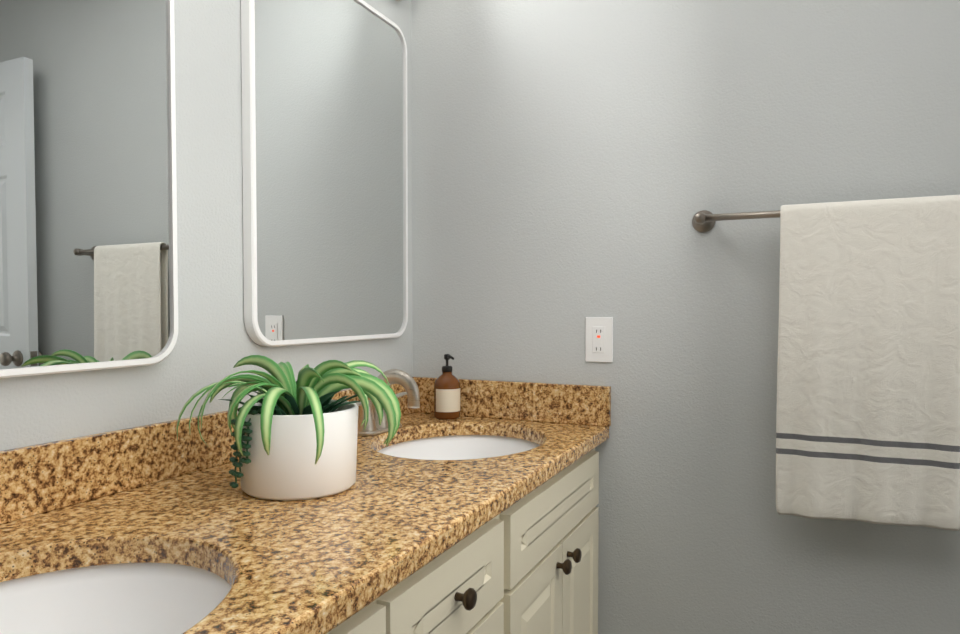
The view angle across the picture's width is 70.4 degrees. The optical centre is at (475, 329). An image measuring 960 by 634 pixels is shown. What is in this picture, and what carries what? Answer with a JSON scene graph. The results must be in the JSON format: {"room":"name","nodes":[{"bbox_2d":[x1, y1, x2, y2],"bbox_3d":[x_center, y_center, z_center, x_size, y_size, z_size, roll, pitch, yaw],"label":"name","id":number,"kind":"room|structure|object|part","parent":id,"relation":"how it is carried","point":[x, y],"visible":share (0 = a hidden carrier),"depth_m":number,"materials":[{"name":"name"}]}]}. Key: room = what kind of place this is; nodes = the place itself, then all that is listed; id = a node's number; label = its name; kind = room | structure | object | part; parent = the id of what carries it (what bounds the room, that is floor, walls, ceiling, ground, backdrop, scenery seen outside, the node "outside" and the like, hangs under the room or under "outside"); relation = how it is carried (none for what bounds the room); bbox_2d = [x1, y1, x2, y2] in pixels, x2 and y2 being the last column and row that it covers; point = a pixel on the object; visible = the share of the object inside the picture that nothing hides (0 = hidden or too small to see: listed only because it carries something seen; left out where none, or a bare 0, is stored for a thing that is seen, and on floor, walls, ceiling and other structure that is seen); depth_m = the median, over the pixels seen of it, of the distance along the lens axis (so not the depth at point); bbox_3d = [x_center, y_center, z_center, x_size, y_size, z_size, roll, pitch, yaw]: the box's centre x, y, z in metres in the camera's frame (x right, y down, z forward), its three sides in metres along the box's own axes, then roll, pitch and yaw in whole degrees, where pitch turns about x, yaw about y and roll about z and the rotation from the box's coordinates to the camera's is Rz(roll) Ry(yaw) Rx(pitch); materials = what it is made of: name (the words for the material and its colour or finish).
{"room":"bathroom","nodes":[
{"label":"bathroom","id":0,"kind":"room"},
{"bbox_2d":[0,0,411,450],"bbox_3d":[-0.922,-0.095,0.543,0.146,2.440,3.494,1,2,25],"label":"wall","id":1,"kind":"structure","parent":0,"point":[88,238],"depth_m":1.26,"materials":[{"name":"grey paint"}]},
{"bbox_3d":[-0.330,-0.398,1.646,0.024,0.856,0.610,1,2,25],"label":"mirror","id":2,"kind":"part","parent":1,"relation":"part of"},
{"bbox_2d":[0,377,415,524],"bbox_3d":[-0.608,0.219,1.083,0.019,0.099,1.983,1,2,25],"label":"backsplash","id":3,"kind":"structure","parent":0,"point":[39,478],"depth_m":1.10,"materials":[{"name":"brown stone"}]},
{"bbox_2d":[411,0,959,633],"bbox_3d":[0.958,-0.124,1.522,2.470,2.440,0.120,1,2,25],"label":"wall","id":4,"kind":"structure","parent":0,"point":[577,164],"depth_m":1.68,"materials":[{"name":"paint"}]},
{"bbox_2d":[416,377,610,428],"bbox_3d":[0.079,0.194,1.867,0.591,0.103,0.020,1,2,25],"label":"backsplash","id":5,"kind":"structure","parent":4,"relation":"attached to","point":[573,404],"depth_m":1.82,"materials":[{"name":"brown stone"}]},
{"bbox_2d":[585,317,612,361],"bbox_3d":[0.319,0.027,1.755,0.072,0.116,0.008,1,2,25],"label":"electrical outlet plate","id":6,"kind":"object","parent":4,"relation":"attached to","point":[599,340],"visible":1,"depth_m":1.75,"materials":[{"name":"white plastic"}]},
{"bbox_2d":[692,210,780,232],"bbox_3d":[0.812,-0.255,1.473,0.669,0.054,0.083,1,2,25],"label":"towel rail","id":7,"kind":"object","parent":4,"relation":"attached to","point":[703,221],"visible":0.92,"depth_m":1.56,"materials":[{"name":"silver metal"}]},
{"bbox_2d":[776,195,959,530],"bbox_3d":[0.834,0.072,1.445,0.350,0.690,0.070,1,2,25],"label":"hanging towel","id":8,"kind":"object","parent":7,"relation":"hanging from","point":[868,405],"visible":1,"depth_m":1.42,"materials":[{"name":"fabric"}]},
{"bbox_3d":[1.681,1.163,0.126,5.400,0.050,5.054,1,2,25],"label":"floor","id":9,"kind":"structure","parent":0,"visible":0},
{"bbox_2d":[120,433,608,633],"bbox_3d":[-0.340,0.710,0.982,0.599,0.805,2.003,1,2,25],"label":"bathroom vanity","id":10,"kind":"object","parent":9,"relation":"on","point":[480,515],"depth_m":1.09,"materials":[{"name":"beige"}]},
{"bbox_2d":[0,413,607,633],"bbox_3d":[-0.349,0.290,0.975,0.581,0.034,2.004,1,2,25],"label":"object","id":11,"kind":"structure","parent":10,"relation":"on","point":[89,567],"depth_m":0.89,"materials":[{"name":"brown stone"}]},
{"bbox_2d":[0,550,275,633],"bbox_3d":[-0.465,0.392,0.677,0.469,0.150,0.561,1,2,25],"label":"sink","id":12,"kind":"object","parent":11,"relation":"in","point":[138,593],"depth_m":0.89,"materials":[{"name":"white ceramic"}]},
{"bbox_2d":[176,355,400,500],"bbox_3d":[-0.289,0.156,1.142,0.331,0.220,0.354,1,2,25],"label":"potted plant","id":13,"kind":"object","parent":11,"relation":"on","point":[296,440],"visible":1,"depth_m":1.08,"materials":[{"name":"white ceramic"}]},
{"bbox_2d":[356,369,419,435],"bbox_3d":[-0.200,0.174,1.662,0.144,0.154,0.241,1,2,25],"label":"faucet","id":14,"kind":"object","parent":11,"relation":"on","point":[405,380],"visible":0.56,"depth_m":1.63,"materials":[{"name":"silver metal"}]},
{"bbox_3d":[-0.271,0.206,1.614,0.049,0.074,0.091,1,2,25],"label":"handle","id":15,"kind":"part","parent":14,"relation":"part of","materials":[{"name":"silver metal"}]},
{"bbox_3d":[-0.239,0.246,1.683,0.057,0.009,0.164,1,2,25],"label":"plate","id":16,"kind":"part","parent":14,"relation":"part of","materials":[{"name":"silver metal"}]},
{"bbox_2d":[434,354,459,418],"bbox_3d":[-0.078,0.157,1.878,0.073,0.176,0.073,1,2,25],"label":"soap dispenser","id":17,"kind":"object","parent":11,"relation":"on","point":[447,394],"visible":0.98,"depth_m":1.85,"materials":[{"name":"orange glass"}]},
{"bbox_3d":[-0.014,0.394,0.995,0.030,0.031,0.031,1,2,25],"label":"knob","id":18,"kind":"part","parent":10,"relation":"part of","materials":[{"name":"brown metal"}]},
{"bbox_3d":[0.186,0.496,1.422,0.030,0.031,0.031,1,2,25],"label":"knob","id":19,"kind":"part","parent":10,"relation":"part of","materials":[{"name":"brown metal"}]},
{"bbox_3d":[0.216,0.494,1.488,0.030,0.031,0.031,1,2,25],"label":"knob","id":20,"kind":"part","parent":10,"relation":"part of","materials":[{"name":"brown metal"}]}
]}

